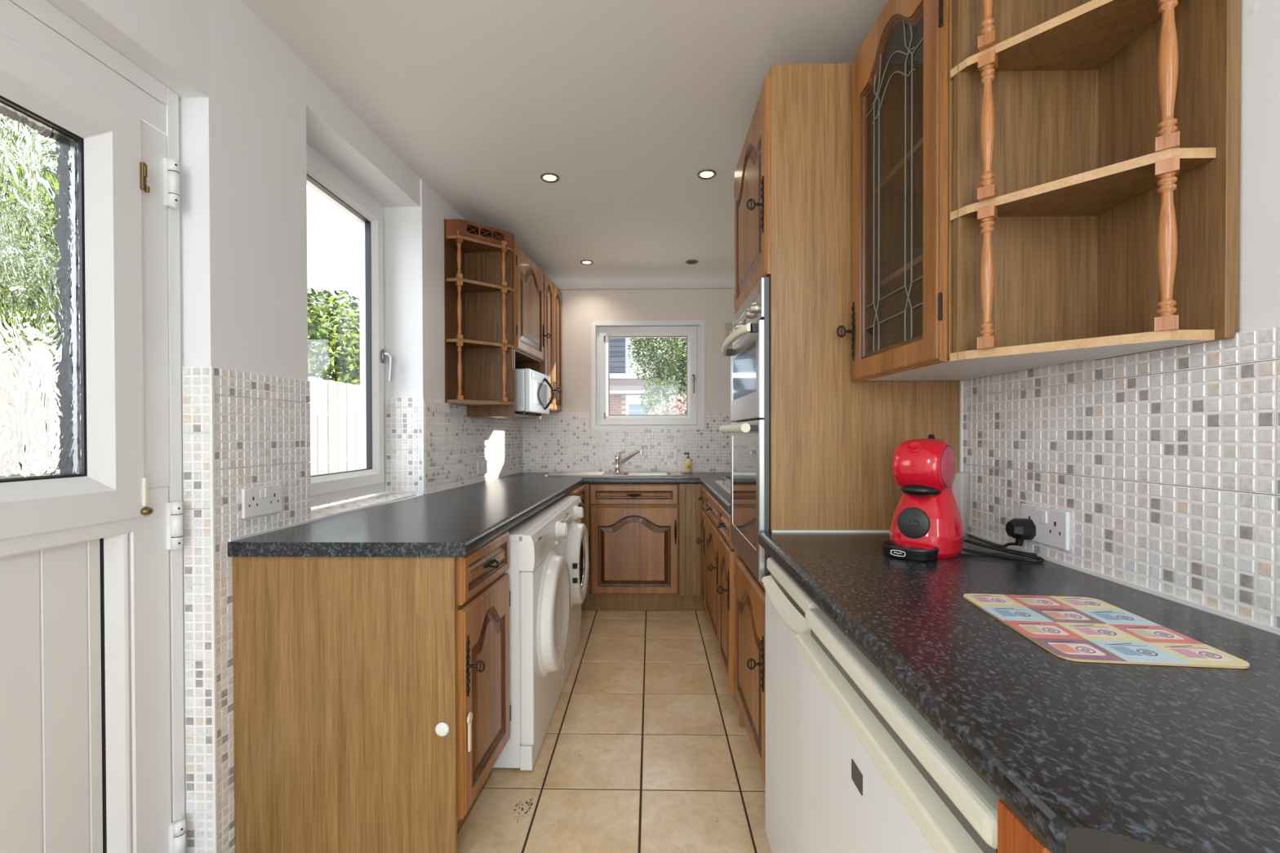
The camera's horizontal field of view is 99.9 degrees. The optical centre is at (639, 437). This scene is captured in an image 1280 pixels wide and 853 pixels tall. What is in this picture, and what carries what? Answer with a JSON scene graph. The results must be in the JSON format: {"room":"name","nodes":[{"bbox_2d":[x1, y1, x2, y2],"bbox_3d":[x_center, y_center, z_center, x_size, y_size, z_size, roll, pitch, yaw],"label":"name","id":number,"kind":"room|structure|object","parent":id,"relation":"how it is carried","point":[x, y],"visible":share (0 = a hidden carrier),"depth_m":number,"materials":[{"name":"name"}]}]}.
{"room":"kitchen","nodes":[
{"label":"kitchen","id":0,"kind":"room"},
{"bbox_2d":[46,0,522,852],"bbox_3d":[-1.164,-0.071,0.786,0.379,2.545,6.925,0,0,1],"label":"wall","id":1,"kind":"structure","parent":0,"point":[250,108],"depth_m":1.57,"materials":[{"name":"white paint"}]},
{"bbox_2d":[0,0,186,852],"bbox_3d":[-1.248,0.150,0.975,0.108,2.100,0.900,0,0,1],"label":"door","id":2,"kind":"structure","parent":1,"relation":"in","point":[92,733],"depth_m":1.20,"materials":[{"name":"white plastic"}]},
{"bbox_2d":[241,484,281,519],"bbox_3d":[-1.116,0.186,1.592,0.013,0.086,0.148,0,0,4],"label":"wall socket","id":3,"kind":"object","parent":1,"relation":"attached to","point":[256,501],"visible":1,"depth_m":1.58,"materials":[{"name":"white plastic"}]},
{"bbox_2d":[259,488,264,498],"bbox_3d":[-1.113,0.164,1.582,0.002,0.028,0.015,0,0,4],"label":"switch","id":4,"kind":"object","parent":3,"relation":"attached to","point":[261,491],"depth_m":1.58,"materials":[{"name":"white plastic"}]},
{"bbox_2d":[264,488,269,497],"bbox_3d":[-1.111,0.164,1.600,0.004,0.028,0.015,0,0,4],"label":"switch","id":5,"kind":"object","parent":3,"relation":"attached to","point":[266,490],"depth_m":1.60,"materials":[{"name":"white plastic"}]},
{"bbox_2d":[306,142,393,507],"bbox_3d":[-1.255,-0.427,2.218,0.141,1.385,0.815,0,0,1],"label":"window","id":6,"kind":"structure","parent":1,"relation":"in","point":[324,177],"depth_m":2.51,"materials":[{"name":"white plastic"}]},
{"bbox_2d":[208,365,523,852],"bbox_3d":[-1.030,0.492,2.787,0.029,1.386,2.729,0,0,5],"label":"trim","id":7,"kind":"structure","parent":1,"relation":"attached to","point":[211,397],"depth_m":1.43,"materials":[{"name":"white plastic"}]},
{"bbox_2d":[444,218,514,404],"bbox_3d":[-0.887,-0.675,2.968,0.310,0.974,0.265,0,0,6],"label":"corner shelf unit","id":8,"kind":"object","parent":1,"relation":"attached to","point":[478,290],"visible":0.99,"depth_m":3.06,"materials":[{"name":"brown wood"}]},
{"bbox_2d":[476,459,487,475],"bbox_3d":[-0.974,0.181,3.322,0.013,0.086,0.148,0,0,6],"label":"wall socket","id":9,"kind":"object","parent":1,"relation":"attached to","point":[482,465],"visible":1,"depth_m":3.31,"materials":[{"name":"white plastic"}]},
{"bbox_2d":[465,242,550,419],"bbox_3d":[-0.809,-0.627,3.365,0.371,1.005,0.548,0,0,6],"label":"upper cabinet","id":10,"kind":"object","parent":1,"relation":"attached to","point":[528,326],"visible":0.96,"depth_m":3.25,"materials":[{"name":"brown wood"}]},
{"bbox_2d":[515,368,554,415],"bbox_3d":[-0.763,-0.275,3.359,0.402,0.264,0.434,0,0,6],"label":"microwave","id":11,"kind":"object","parent":10,"relation":"in","point":[532,387],"visible":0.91,"depth_m":3.19,"materials":[{"name":"silver metal"}]},
{"bbox_2d":[541,274,562,412],"bbox_3d":[-0.749,-0.659,3.883,0.361,0.930,0.488,0,0,6],"label":"upper cabinet","id":12,"kind":"object","parent":1,"relation":"attached to","point":[551,366],"visible":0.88,"depth_m":3.85,"materials":[{"name":"brown wood"}]},
{"bbox_2d":[241,0,888,264],"bbox_3d":[-0.123,-1.295,0.705,2.670,0.100,7.025,0,0,1],"label":"ceiling","id":13,"kind":"structure","parent":0,"point":[625,102],"depth_m":1.95,"materials":[{"name":"white paint"}]},
{"bbox_2d":[540,173,559,182],"bbox_3d":[-0.436,-1.256,2.600,0.092,0.007,0.092,0,0,1],"label":"recessed light","id":14,"kind":"object","parent":13,"relation":"in","point":[546,177],"visible":1,"depth_m":2.60,"materials":[{"name":"gold metal"}]},
{"bbox_2d":[580,260,592,265],"bbox_3d":[-0.385,-1.266,3.884,0.092,0.007,0.092,0,0,1],"label":"recessed light","id":15,"kind":"object","parent":13,"relation":"in","point":[583,262],"visible":1,"depth_m":3.88,"materials":[{"name":"gold metal"}]},
{"bbox_2d":[685,259,697,264],"bbox_3d":[0.374,-1.268,3.878,0.092,0.007,0.092,0,0,1],"label":"recessed light","id":16,"kind":"object","parent":13,"relation":"in","point":[690,261],"visible":1,"depth_m":3.87,"materials":[{"name":"gold metal"}]},
{"bbox_2d":[697,169,716,179],"bbox_3d":[0.319,-1.257,2.569,0.092,0.007,0.092,0,0,1],"label":"recessed light","id":17,"kind":"object","parent":13,"relation":"in","point":[704,174],"visible":1,"depth_m":2.57,"materials":[{"name":"gold metal"}]},
{"bbox_2d":[457,590,772,852],"bbox_3d":[-0.116,1.229,0.827,2.670,0.060,7.230,0,0,1],"label":"floor","id":18,"kind":"structure","parent":0,"point":[666,788],"depth_m":1.97,"materials":[{"name":"brown tile"}]},
{"bbox_2d":[232,530,511,852],"bbox_3d":[-0.767,0.759,1.694,0.688,0.869,0.461,0,0,5],"label":"base cabinet","id":19,"kind":"object","parent":18,"relation":"on","point":[346,669],"visible":0.99,"depth_m":1.49,"materials":[{"name":"brown wood"}]},
{"bbox_2d":[435,711,472,751],"bbox_3d":[-0.514,0.827,1.493,0.102,0.108,0.027,0,1,-31],"label":"child lock","id":20,"kind":"object","parent":19,"relation":"attached to","point":[442,729],"visible":1,"depth_m":1.50,"materials":[{"name":"white"}]},
{"bbox_2d":[227,471,730,557],"bbox_3d":[-0.061,0.293,2.788,2.083,0.040,2.673,0,0,1],"label":"countertop","id":21,"kind":"structure","parent":19,"relation":"on","point":[454,522],"depth_m":1.82,"materials":[{"name":"stone"}]},
{"bbox_2d":[544,471,682,475],"bbox_3d":[-0.183,0.339,3.920,0.970,0.171,0.375,0,0,1],"label":"sink","id":22,"kind":"object","parent":21,"relation":"in","point":[553,473],"visible":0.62,"depth_m":3.92,"materials":[{"name":"silver metal"}]},
{"bbox_2d":[613,448,643,472],"bbox_3d":[-0.087,0.170,3.975,0.222,0.174,0.052,0,0,21],"label":"mixer tap","id":23,"kind":"object","parent":21,"relation":"on","point":[618,463],"visible":1,"depth_m":3.99,"materials":[{"name":"silver metal"}]},
{"bbox_2d":[684,452,692,472],"bbox_3d":[0.361,0.186,4.045,0.058,0.152,0.057,0,0,1],"label":"soap bottle","id":24,"kind":"object","parent":21,"relation":"on","point":[687,464],"visible":1,"depth_m":4.03,"materials":[{"name":"beige"}]},
{"bbox_2d":[715,476,730,493],"bbox_3d":[0.692,0.251,2.938,0.490,0.039,0.640,0,0,1],"label":"cooktop","id":25,"kind":"object","parent":21,"relation":"in","point":[726,485],"visible":0.09,"depth_m":3.04,"materials":[{"name":"silver metal"}]},
{"bbox_2d":[493,511,570,770],"bbox_3d":[-0.627,0.762,2.213,0.623,0.842,0.595,0,0,2],"label":"dryer","id":26,"kind":"object","parent":18,"relation":"on","point":[540,582],"visible":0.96,"depth_m":1.96,"materials":[{"name":"white metal"}]},
{"bbox_2d":[538,495,590,689],"bbox_3d":[-0.601,0.757,2.817,0.634,0.842,0.595,0,0,2],"label":"washing machine","id":27,"kind":"object","parent":18,"relation":"on","point":[575,544],"visible":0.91,"depth_m":2.73,"materials":[{"name":"white"}]},
{"bbox_2d":[564,484,585,524],"bbox_3d":[-0.641,0.746,3.360,0.641,0.868,0.430,0,0,2],"label":"base cabinet","id":28,"kind":"object","parent":18,"relation":"on","point":[580,491],"visible":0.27,"depth_m":3.40,"materials":[{"name":"brown wood"}]},
{"bbox_2d":[514,677,717,826],"bbox_3d":[-0.050,1.186,2.346,0.681,0.002,1.613,0,0,1],"label":"crumbs","id":29,"kind":"object","parent":18,"relation":"on","point":[526,802],"visible":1,"depth_m":1.74,"materials":[{"name":"brown food"}]},
{"bbox_2d":[589,484,679,595],"bbox_3d":[-0.033,0.741,3.822,0.600,0.868,0.571,0,0,1],"label":"base cabinet","id":30,"kind":"object","parent":18,"relation":"on","point":[634,528],"visible":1,"depth_m":3.59,"materials":[{"name":"brown wood"}]},
{"bbox_2d":[581,484,704,611],"bbox_3d":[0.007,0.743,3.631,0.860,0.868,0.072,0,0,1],"label":"base cabinet","id":31,"kind":"object","parent":18,"relation":"on","point":[689,598],"visible":0.74,"depth_m":3.60,"materials":[{"name":"brown wood"}]},
{"bbox_2d":[696,484,706,608],"bbox_3d":[0.667,0.743,3.398,0.641,0.868,0.305,0,0,1],"label":"base cabinet","id":32,"kind":"object","parent":18,"relation":"on","point":[703,513],"visible":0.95,"depth_m":3.39,"materials":[{"name":"brown wood"}]},
{"bbox_2d":[705,490,721,653],"bbox_3d":[0.657,0.747,2.918,0.641,0.868,0.650,0,0,1],"label":"base cabinet","id":33,"kind":"object","parent":18,"relation":"on","point":[713,533],"visible":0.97,"depth_m":2.87,"materials":[{"name":"brown wood"}]},
{"bbox_2d":[717,504,739,695],"bbox_3d":[0.646,0.751,2.404,0.641,0.868,0.378,0,0,1],"label":"base cabinet","id":34,"kind":"object","parent":18,"relation":"on","point":[727,553],"visible":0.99,"depth_m":2.32,"materials":[{"name":"brown wood"}]},
{"bbox_2d":[761,557,819,852],"bbox_3d":[0.646,0.767,1.365,0.584,0.832,0.435,0,0,1],"label":"freezer","id":35,"kind":"object","parent":18,"relation":"on","point":[786,604],"visible":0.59,"depth_m":1.38,"materials":[{"name":"white enamelled metal"},{"name":"aged cream plastic"}]},
{"bbox_2d":[733,63,959,786],"bbox_3d":[0.650,0.037,1.906,0.638,2.303,0.606,0,0,1],"label":"tall cabinet","id":36,"kind":"object","parent":18,"relation":"on","point":[834,438],"visible":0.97,"depth_m":1.60,"materials":[{"name":"brown wood"}]},
{"bbox_2d":[719,276,769,582],"bbox_3d":[0.598,-0.024,1.905,0.593,0.925,0.586,0,0,1],"label":"double oven","id":37,"kind":"object","parent":36,"relation":"in","point":[749,335],"visible":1,"depth_m":1.74,"materials":[{"name":"silver metal"}]},
{"bbox_2d":[795,608,999,852],"bbox_3d":[0.617,0.773,0.821,0.588,0.828,0.625,0,0,1],"label":"fridge","id":38,"kind":"object","parent":18,"relation":"on","point":[875,776],"visible":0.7,"depth_m":0.78,"materials":[{"name":"white metal"}]},
{"bbox_2d":[997,799,1049,852],"bbox_3d":[0.620,0.766,0.463,0.582,0.868,0.060,0,0,1],"label":"end panel","id":39,"kind":"object","parent":18,"relation":"on","point":[1013,836],"visible":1,"depth_m":0.47,"materials":[{"name":"orange wood"}]},
{"bbox_2d":[758,532,1279,852],"bbox_3d":[0.630,0.307,0.855,0.602,0.040,1.481,0,0,1],"label":"countertop","id":40,"kind":"structure","parent":39,"relation":"on","point":[1089,757],"depth_m":0.59,"materials":[{"name":"stone"}]},
{"bbox_2d":[880,434,964,561],"bbox_3d":[0.702,0.137,1.332,0.253,0.292,0.161,-1,1,-42],"label":"coffee machine","id":41,"kind":"object","parent":40,"relation":"on","point":[926,522],"visible":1,"depth_m":1.29,"materials":[{"name":"glossy red plastic"},{"name":"black plastic"}]},
{"bbox_2d":[880,540,938,561],"bbox_3d":[0.642,0.270,1.281,0.090,0.028,0.124,-1,1,-44],"label":"drip tray","id":42,"kind":"object","parent":41,"relation":"on","point":[911,550],"depth_m":1.26,"materials":[{"name":"black plastic"}]},
{"bbox_2d":[962,518,1044,563],"bbox_3d":[0.863,0.239,1.323,0.104,0.087,0.230,-1,1,-41],"label":"power cable","id":43,"kind":"object","parent":40,"relation":"on","point":[1020,529],"visible":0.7,"depth_m":1.28,"materials":[{"name":"black rubber"}]},
{"bbox_2d":[963,593,1249,668],"bbox_3d":[0.674,0.285,0.822,0.224,0.004,0.285,0,0,7],"label":"placemat","id":44,"kind":"object","parent":40,"relation":"on","point":[1073,628],"visible":1,"depth_m":0.78,"materials":[{"name":"multicoloured plastic"}]},
{"bbox_2d":[522,288,737,590],"bbox_3d":[-0.049,-0.100,4.174,2.670,2.545,0.105,0,0,1],"label":"wall","id":45,"kind":"structure","parent":0,"point":[565,440],"depth_m":4.12,"materials":[{"name":"beige paint"}]},
{"bbox_2d":[536,262,734,289],"bbox_3d":[0.001,-1.204,4.027,2.040,0.135,0.210,0,0,1],"label":"ceiling beam","id":46,"kind":"structure","parent":45,"relation":"attached to","point":[683,275],"depth_m":4.09,"materials":[{"name":"white paint"}]},
{"bbox_2d":[591,320,705,429],"bbox_3d":[0.062,-0.480,4.171,0.871,0.836,0.141,0,0,1],"label":"window","id":47,"kind":"structure","parent":45,"relation":"in","point":[602,331],"depth_m":4.15,"materials":[{"name":"white plastic"}]},
{"bbox_2d":[724,322,733,348],"bbox_3d":[0.681,-0.749,4.090,0.065,0.250,0.039,0,0,1],"label":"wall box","id":48,"kind":"object","parent":45,"relation":"attached to","point":[728,326],"visible":0.32,"depth_m":4.08,"materials":[{"name":"beige"}]},
{"bbox_2d":[963,0,1279,627],"bbox_3d":[1.074,-0.075,0.692,0.280,2.545,6.830,0,0,1],"label":"wall","id":49,"kind":"structure","parent":0,"point":[1164,464],"depth_m":0.94,"materials":[{"name":"glazed ceramic mosaic tile"},{"name":"grout"},{"name":"painted plaster"}]},
{"bbox_2d":[591,381,1279,635],"bbox_3d":[0.014,0.053,2.136,1.920,0.453,3.971,0,0,1],"label":"trim","id":50,"kind":"structure","parent":49,"relation":"attached to","point":[1271,628],"depth_m":1.19,"materials":[{"name":"white ceramic"}]},
{"bbox_2d":[836,0,1076,382],"bbox_3d":[0.757,-0.636,1.347,0.383,0.948,0.466,0,0,1],"label":"display cabinet","id":51,"kind":"object","parent":49,"relation":"attached to","point":[903,86],"visible":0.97,"depth_m":1.44,"materials":[{"name":"brown wood"}]},
{"bbox_2d":[875,136,923,193],"bbox_3d":[0.808,-0.715,1.346,0.258,0.016,0.426,0,0,1],"label":"shelf","id":52,"kind":"object","parent":51,"relation":"attached to","point":[894,183],"depth_m":1.46,"materials":[{"name":"brown wood"}]},
{"bbox_2d":[875,253,923,290],"bbox_3d":[0.808,-0.435,1.348,0.258,0.016,0.426,0,0,1],"label":"shelf","id":53,"kind":"object","parent":51,"relation":"attached to","point":[895,281],"depth_m":1.46,"materials":[{"name":"brown wood"}]},
{"bbox_2d":[912,244,923,257],"bbox_3d":[0.787,-0.462,1.360,0.180,0.037,0.180,0,0,1],"label":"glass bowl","id":54,"kind":"object","parent":51,"relation":"on","point":[918,251],"visible":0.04,"depth_m":1.36,"materials":[{"name":"glass"}]},
{"bbox_2d":[1020,503,1070,551],"bbox_3d":[0.941,0.205,1.254,0.012,0.086,0.148,0,0,1],"label":"wall socket","id":55,"kind":"object","parent":49,"relation":"attached to","point":[1052,526],"visible":0.88,"depth_m":1.23,"materials":[{"name":"white plastic"}]},
{"bbox_2d":[1036,509,1041,521],"bbox_3d":[0.938,0.183,1.263,0.002,0.028,0.015,0,0,1],"label":"switch","id":56,"kind":"object","parent":55,"relation":"attached to","point":[1038,511],"depth_m":1.26,"materials":[{"name":"white plastic"}]},
{"bbox_2d":[1040,510,1047,523],"bbox_3d":[0.936,0.183,1.245,0.004,0.028,0.015,0,0,1],"label":"switch","id":57,"kind":"object","parent":55,"relation":"attached to","point":[1043,513],"depth_m":1.24,"materials":[{"name":"white plastic"}]},
{"bbox_2d":[949,0,1241,361],"bbox_3d":[0.793,-0.637,0.978,0.308,0.958,0.262,0,0,1],"label":"corner shelf unit","id":58,"kind":"object","parent":49,"relation":"attached to","point":[1095,215],"visible":1,"depth_m":1.03,"materials":[{"name":"brown wood"}]},
{"label":"outside","id":59,"kind":"structure","parent":0,"visible":0},
{"bbox_3d":[0.189,1.224,9.008,28.000,0.060,42.000,0,0,1],"label":"ground","id":60,"kind":"structure","parent":59,"visible":0},
{"bbox_2d":[307,287,359,461],"bbox_3d":[-5.190,-0.687,9.653,3.025,3.782,5.742,0,0,1],"label":"tree","id":61,"kind":"object","parent":60,"relation":"on","point":[325,341],"visible":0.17,"depth_m":8.25,"materials":[{"name":"green plant"}]},
{"bbox_2d":[307,376,371,508],"bbox_3d":[-3.455,0.299,5.425,0.086,1.876,9.500,0,0,1],"label":"fence","id":62,"kind":"object","parent":60,"relation":"on","point":[335,406],"visible":0.07,"depth_m":6.01,"materials":[{"name":"grey wood"}]},
{"bbox_2d":[609,337,656,378],"bbox_3d":[-1.639,-2.038,22.423,4.800,6.260,5.200,0,0,1],"label":"house","id":63,"kind":"structure","parent":60,"relation":"on","point":[620,363],"depth_m":19.97,"materials":[{"name":"grey stone"}]},
{"bbox_2d":[609,378,686,414],"bbox_3d":[0.416,-0.435,16.462,3.350,3.140,3.660,0,0,1],"label":"building","id":64,"kind":"structure","parent":60,"relation":"on","point":[624,394],"depth_m":14.99,"materials":[{"name":"beige"}]},
{"bbox_2d":[626,337,686,414],"bbox_3d":[1.048,-1.177,11.526,2.618,4.705,1.874,0,0,-15],"label":"tree","id":65,"kind":"object","parent":60,"relation":"on","point":[673,368],"visible":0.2,"depth_m":11.13,"materials":[{"name":"green plant"}]},
{"bbox_2d":[644,394,686,414],"bbox_3d":[0.489,0.251,8.604,0.982,1.903,0.639,0,0,1],"label":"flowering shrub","id":66,"kind":"object","parent":60,"relation":"on","point":[676,407],"visible":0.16,"depth_m":8.53,"materials":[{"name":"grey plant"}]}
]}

